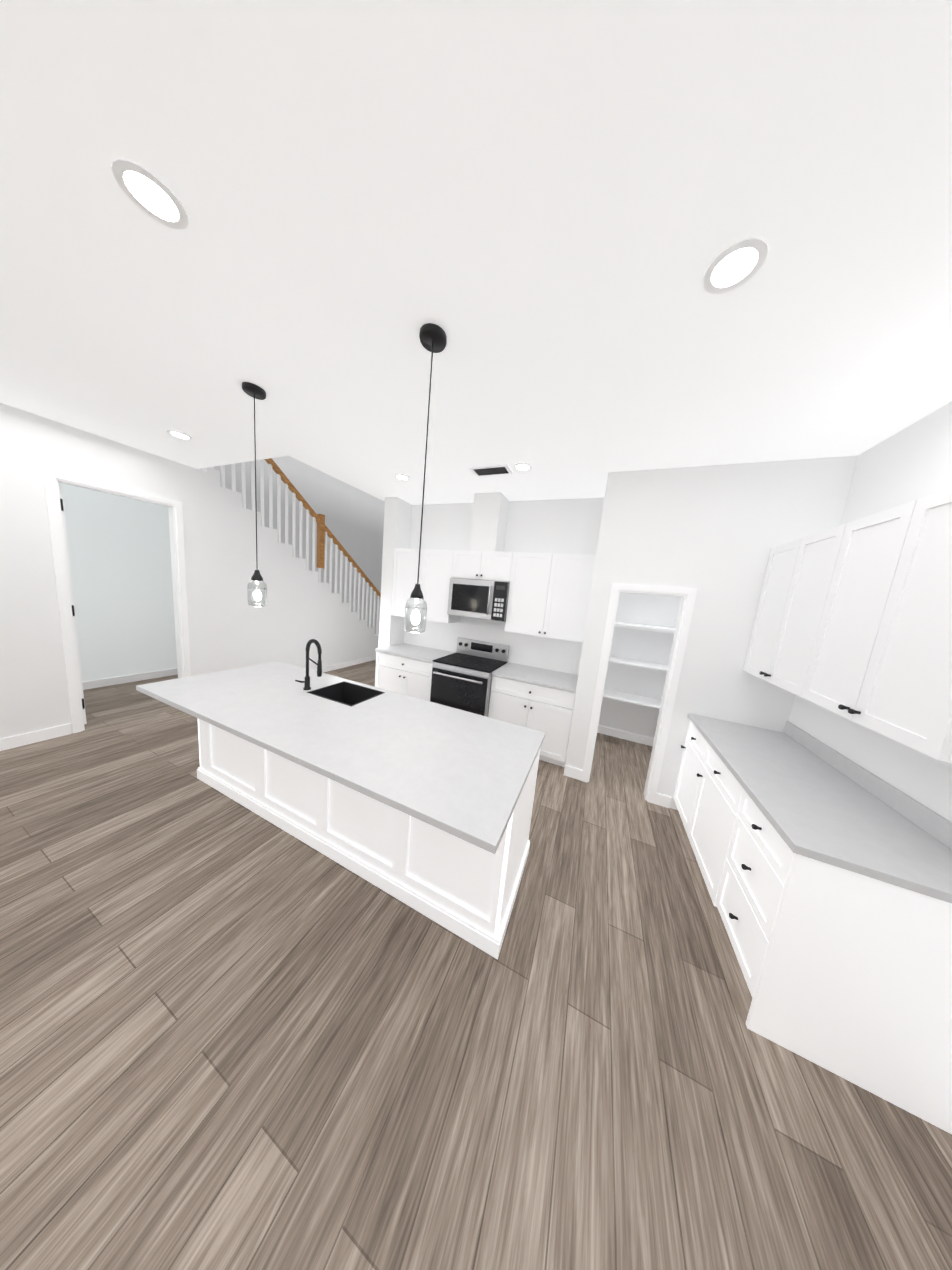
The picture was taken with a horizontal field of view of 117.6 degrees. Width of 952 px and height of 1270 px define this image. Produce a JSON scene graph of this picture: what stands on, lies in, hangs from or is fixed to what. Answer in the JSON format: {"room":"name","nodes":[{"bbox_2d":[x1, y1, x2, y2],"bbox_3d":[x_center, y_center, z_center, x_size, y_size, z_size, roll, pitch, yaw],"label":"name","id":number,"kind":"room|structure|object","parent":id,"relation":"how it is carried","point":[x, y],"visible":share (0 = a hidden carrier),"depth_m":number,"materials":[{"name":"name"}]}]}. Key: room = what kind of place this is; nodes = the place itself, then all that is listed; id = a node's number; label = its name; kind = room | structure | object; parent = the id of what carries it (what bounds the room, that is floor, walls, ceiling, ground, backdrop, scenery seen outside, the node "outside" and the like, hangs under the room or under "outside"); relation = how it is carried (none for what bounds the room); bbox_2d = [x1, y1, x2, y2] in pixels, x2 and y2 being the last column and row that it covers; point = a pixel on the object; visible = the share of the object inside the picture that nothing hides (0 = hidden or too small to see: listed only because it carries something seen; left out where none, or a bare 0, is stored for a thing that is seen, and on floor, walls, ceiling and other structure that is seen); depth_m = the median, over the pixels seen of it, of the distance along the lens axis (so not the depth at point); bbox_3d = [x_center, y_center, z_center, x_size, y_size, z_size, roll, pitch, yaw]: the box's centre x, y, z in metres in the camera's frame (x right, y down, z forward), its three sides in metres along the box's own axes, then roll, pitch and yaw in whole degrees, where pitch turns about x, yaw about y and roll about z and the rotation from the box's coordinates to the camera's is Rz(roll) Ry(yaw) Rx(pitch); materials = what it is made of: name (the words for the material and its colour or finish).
{"room":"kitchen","nodes":[
{"label":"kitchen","id":0,"kind":"room"},
{"bbox_2d":[58,482,176,681],"bbox_3d":[-5.204,-0.759,4.019,0.100,3.000,3.000,9,9,22],"label":"wall","id":1,"kind":"structure","parent":0,"point":[119,550],"depth_m":4.12,"materials":[{"name":"paint"}]},
{"bbox_2d":[82,668,177,689],"bbox_3d":[-5.285,0.673,4.204,0.015,0.110,2.800,9,9,22],"label":"baseboard","id":2,"kind":"structure","parent":1,"relation":"attached to","point":[168,672],"depth_m":4.33,"materials":[{"name":"paint"}]},
{"bbox_2d":[0,403,378,738],"bbox_3d":[-4.062,-0.512,2.807,0.120,3.070,10.442,9,9,22],"label":"wall","id":3,"kind":"structure","parent":0,"point":[34,695],"depth_m":3.40,"materials":[{"name":"paint"}]},
{"bbox_2d":[0,723,70,750],"bbox_3d":[-5.176,1.206,0.589,0.015,0.110,5.180,9,9,22],"label":"baseboard","id":4,"kind":"structure","parent":3,"relation":"attached to","point":[11,742],"depth_m":2.76,"materials":[{"name":"paint"}]},
{"bbox_2d":[58,484,86,723],"bbox_3d":[-4.475,-0.299,3.128,0.780,2.458,0.100,9,9,22],"label":"door leaf","id":5,"kind":"structure","parent":3,"relation":"in","point":[72,600],"depth_m":2.94,"materials":[{"name":"wood"}]},
{"bbox_2d":[43,468,190,732],"bbox_3d":[-3.911,-0.303,3.250,0.159,2.558,0.946,9,9,22],"label":"door frame","id":6,"kind":"structure","parent":3,"relation":"attached to","point":[52,479],"depth_m":2.94,"materials":[{"name":"wood"}]},
{"bbox_2d":[210,458,380,634],"bbox_3d":[-2.808,-1.450,5.471,0.090,4.328,4.315,9,9,22],"label":"stair railing","id":7,"kind":"object","parent":3,"relation":"on","point":[323,531],"visible":0.73,"depth_m":5.07,"materials":[{"name":"wood"}]},
{"bbox_2d":[311,655,375,672],"bbox_3d":[-2.573,0.579,6.605,0.015,0.110,6.050,9,9,22],"label":"baseboard","id":8,"kind":"structure","parent":3,"relation":"attached to","point":[349,663],"depth_m":6.15,"materials":[{"name":"paint"}]},
{"bbox_2d":[200,456,384,633],"bbox_3d":[-3.276,-2.425,6.612,0.120,5.900,6.020,9,9,22],"label":"wall","id":9,"kind":"structure","parent":0,"point":[354,520],"depth_m":6.52,"materials":[{"name":"paint"}]},
{"bbox_2d":[378,497,411,647],"bbox_3d":[-1.238,-0.434,4.334,0.200,3.000,0.350,9,9,22],"label":"wall","id":10,"kind":"structure","parent":0,"point":[397,521],"depth_m":4.13,"materials":[{"name":"paint"}]},
{"bbox_2d":[0,660,951,1269],"bbox_3d":[-2.189,1.233,3.141,9.640,0.120,12.800,9,9,22],"label":"floor","id":11,"kind":"structure","parent":0,"point":[234,1034],"depth_m":1.11,"materials":[{"name":"brown wood"}]},
{"bbox_2d":[197,685,544,959],"bbox_3d":[-0.970,0.980,2.251,2.765,0.854,0.737,9,9,22],"label":"kitchen island","id":12,"kind":"object","parent":11,"relation":"on","point":[470,892],"depth_m":1.75,"materials":[{"name":"paint"}]},
{"bbox_2d":[136,661,543,856],"bbox_3d":[-1.027,0.546,2.085,2.855,0.034,1.040,9,9,22],"label":"island countertop","id":13,"kind":"structure","parent":12,"relation":"on","point":[460,773],"depth_m":1.72,"materials":[{"name":"white stone"}]},
{"bbox_2d":[295,639,321,689],"bbox_3d":[-1.332,0.249,2.298,0.187,0.432,0.131,9,9,22],"label":"faucet","id":14,"kind":"object","parent":13,"relation":"on","point":[306,682],"visible":1,"depth_m":2.32,"materials":[{"name":"black metal"}]},
{"bbox_2d":[375,653,432,700],"bbox_3d":[-0.864,0.696,4.141,0.942,0.894,0.616,9,9,22],"label":"base cabinet","id":15,"kind":"object","parent":11,"relation":"on","point":[402,675],"depth_m":3.83,"materials":[{"name":"paint"}]},
{"bbox_2d":[375,641,452,664],"bbox_3d":[-0.825,0.239,4.065,0.942,0.034,0.636,9,9,22],"label":"countertop","id":16,"kind":"structure","parent":15,"relation":"on","point":[416,652],"depth_m":3.95,"materials":[{"name":"white stone"}]},
{"bbox_2d":[430,637,508,716],"bbox_3d":[-0.102,0.694,3.723,0.760,1.159,0.743,9,9,22],"label":"range","id":17,"kind":"object","parent":11,"relation":"on","point":[461,679],"visible":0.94,"depth_m":3.48,"materials":[{"name":"silver metal"}]},
{"bbox_2d":[488,677,575,766],"bbox_3d":[0.688,0.935,3.494,0.917,0.894,0.616,9,9,22],"label":"base cabinet","id":18,"kind":"object","parent":11,"relation":"on","point":[537,707],"depth_m":3.16,"materials":[{"name":"paint"}]},
{"bbox_2d":[492,661,578,692],"bbox_3d":[0.727,0.478,3.418,0.917,0.034,0.636,9,9,22],"label":"countertop","id":19,"kind":"structure","parent":18,"relation":"on","point":[552,678],"depth_m":3.31,"materials":[{"name":"white stone"}]},
{"bbox_2d":[674,717,701,820],"bbox_3d":[2.039,1.240,2.256,0.630,0.894,0.526,9,9,22],"label":"base cabinet","id":20,"kind":"object","parent":11,"relation":"on","point":[685,779],"depth_m":2.45,"materials":[{"name":"paint"}]},
{"bbox_2d":[682,737,733,888],"bbox_3d":[1.856,1.284,1.833,0.630,0.894,0.640,9,9,22],"label":"base cabinet","id":21,"kind":"object","parent":11,"relation":"on","point":[710,791],"depth_m":1.98,"materials":[{"name":"paint"}]},
{"bbox_2d":[708,781,951,1133],"bbox_3d":[1.647,1.334,1.350,0.630,0.894,0.538,9,9,22],"label":"base cabinet","id":22,"kind":"object","parent":11,"relation":"on","point":[826,870],"depth_m":1.14,"materials":[{"name":"paint"}]},
{"bbox_2d":[688,713,951,904],"bbox_3d":[1.873,0.828,1.732,0.650,0.034,1.536,9,9,22],"label":"countertop","id":23,"kind":"structure","parent":22,"relation":"on","point":[820,814],"depth_m":1.36,"materials":[{"name":"white stone"}]},
{"bbox_2d":[0,0,951,504],"bbox_3d":[-2.615,-1.757,1.016,9.640,0.300,9.150,9,9,22],"label":"ceiling","id":24,"kind":"structure","parent":0,"point":[542,214],"depth_m":0.97,"materials":[{"name":"paint"}]},
{"bbox_2d":[111,158,188,229],"bbox_3d":[-1.069,-1.448,0.953,0.168,0.005,0.168,7,8,13],"label":"recessed light","id":25,"kind":"object","parent":24,"relation":"in","point":[145,189],"depth_m":0.95,"materials":[{"name":"plastic"}]},
{"bbox_2d":[166,430,192,439],"bbox_3d":[-2.749,-1.854,2.678,0.168,0.005,0.168,7,8,13],"label":"recessed light","id":26,"kind":"object","parent":24,"relation":"in","point":[177,434],"depth_m":2.68,"materials":[{"name":"plastic"}]},
{"bbox_2d":[242,382,266,606],"bbox_3d":[-1.531,-0.919,2.008,0.130,1.434,0.130,9,9,22],"label":"pendant light","id":27,"kind":"object","parent":24,"relation":"hanging from","point":[254,391],"visible":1,"depth_m":2.02,"materials":[{"name":"clear glass"}]},
{"bbox_2d":[394,474,409,480],"bbox_3d":[-0.819,-1.750,3.200,0.168,0.005,0.168,7,8,13],"label":"recessed light","id":28,"kind":"object","parent":24,"relation":"in","point":[399,476],"depth_m":3.20,"materials":[{"name":"plastic"}]},
{"bbox_2d":[404,323,446,632],"bbox_3d":[-0.270,-0.725,1.482,0.130,1.434,0.130,9,9,22],"label":"pendant light","id":29,"kind":"object","parent":24,"relation":"hanging from","point":[433,338],"visible":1,"depth_m":1.44,"materials":[{"name":"clear glass"}]},
{"bbox_2d":[469,464,512,476],"bbox_3d":[0.148,-1.601,2.819,0.380,0.012,0.200,9,9,22],"label":"ceiling vent","id":30,"kind":"object","parent":24,"relation":"in","point":[494,470],"visible":0.98,"depth_m":2.80,"materials":[{"name":"metal"}]},
{"bbox_2d":[513,463,531,471],"bbox_3d":[0.433,-1.557,2.678,0.168,0.005,0.168,2,9,-22],"label":"recessed light","id":31,"kind":"object","parent":24,"relation":"in","point":[522,467],"depth_m":2.68,"materials":[{"name":"plastic"}]},
{"bbox_2d":[703,237,767,293],"bbox_3d":[0.892,-1.271,0.999,0.168,0.005,0.168,7,8,13],"label":"recessed light","id":32,"kind":"object","parent":24,"relation":"in","point":[729,268],"depth_m":0.99,"materials":[{"name":"plastic"}]},
{"bbox_2d":[410,498,603,627],"bbox_3d":[0.059,-0.271,4.047,2.835,3.000,0.120,9,9,22],"label":"wall","id":33,"kind":"structure","parent":0,"point":[566,526],"depth_m":3.62,"materials":[{"name":"paint"}]},
{"bbox_2d":[391,548,459,622],"bbox_3d":[-0.684,-0.698,4.065,0.937,0.940,0.347,9,9,22],"label":"upper cabinet","id":34,"kind":"object","parent":33,"relation":"attached to","point":[435,567],"depth_m":3.88,"materials":[{"name":"paint"}]},
{"bbox_2d":[451,550,514,583],"bbox_3d":[0.128,-0.871,3.695,0.780,0.345,0.347,9,9,22],"label":"upper cabinet","id":35,"kind":"object","parent":33,"relation":"attached to","point":[477,565],"depth_m":3.53,"materials":[{"name":"paint"}]},
{"bbox_2d":[447,578,509,621],"bbox_3d":[0.068,-0.457,3.706,0.772,0.474,0.453,9,9,22],"label":"microwave","id":36,"kind":"object","parent":35,"relation":"attached to","point":[480,599],"visible":1,"depth_m":3.53,"materials":[{"name":"silver metal"}]},
{"bbox_2d":[469,492,508,551],"bbox_3d":[0.171,-1.380,3.637,0.340,0.678,0.330,9,9,22],"label":"chase","id":37,"kind":"object","parent":33,"relation":"attached to","point":[489,521],"visible":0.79,"depth_m":3.49,"materials":[{"name":"paint"}]},
{"bbox_2d":[505,552,595,641],"bbox_3d":[0.873,-0.459,3.416,0.911,0.940,0.347,9,9,22],"label":"upper cabinet","id":38,"kind":"object","parent":33,"relation":"attached to","point":[549,595],"depth_m":3.25,"materials":[{"name":"paint"}]},
{"bbox_2d":[598,592,680,737],"bbox_3d":[2.345,-0.021,3.795,1.605,3.000,0.120,9,9,22],"label":"wall","id":39,"kind":"structure","parent":0,"point":[650,610],"depth_m":3.85,"materials":[{"name":"paint"}]},
{"bbox_2d":[597,725,653,745],"bbox_3d":[2.231,1.416,3.921,1.505,0.110,0.015,9,9,22],"label":"baseboard","id":40,"kind":"structure","parent":39,"relation":"attached to","point":[629,736],"depth_m":3.98,"materials":[{"name":"paint"}]},
{"bbox_2d":[603,622,674,708],"bbox_3d":[2.278,0.181,3.581,1.500,1.490,0.357,9,9,22],"label":"pantry shelves","id":41,"kind":"object","parent":39,"relation":"attached to","point":[633,699],"visible":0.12,"depth_m":3.68,"materials":[{"name":"wood"}]},
{"bbox_2d":[565,455,857,809],"bbox_3d":[1.819,0.105,2.580,1.605,3.000,0.100,9,9,22],"label":"wall","id":42,"kind":"structure","parent":0,"point":[713,534],"depth_m":2.41,"materials":[{"name":"paint"}]},
{"bbox_2d":[581,583,696,803],"bbox_3d":[1.498,0.548,2.756,0.656,2.018,0.118,9,9,22],"label":"door frame","id":43,"kind":"structure","parent":42,"relation":"attached to","point":[688,595],"depth_m":2.66,"materials":[{"name":"wood"}]},
{"bbox_2d":[789,401,951,821],"bbox_3d":[1.442,0.507,-0.439,0.120,3.000,8.670,9,9,22],"label":"wall","id":44,"kind":"structure","parent":0,"point":[911,462],"depth_m":1.63,"materials":[{"name":"paint"}]},
{"bbox_2d":[743,527,834,691],"bbox_3d":[2.243,-0.128,1.871,0.350,0.980,0.808,9,9,22],"label":"upper cabinet","id":45,"kind":"object","parent":44,"relation":"attached to","point":[791,578],"depth_m":1.95,"materials":[{"name":"paint"}]},
{"bbox_2d":[782,721,951,848],"bbox_3d":[2.171,0.807,1.601,0.012,0.099,1.536,9,9,22],"label":"backsplash","id":46,"kind":"structure","parent":44,"relation":"attached to","point":[934,824],"depth_m":1.51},
{"bbox_2d":[791,488,951,762],"bbox_3d":[1.967,-0.061,1.234,0.350,0.980,0.808,9,9,22],"label":"upper cabinet","id":47,"kind":"object","parent":44,"relation":"attached to","point":[853,621],"depth_m":1.24,"materials":[{"name":"paint"}]}
]}

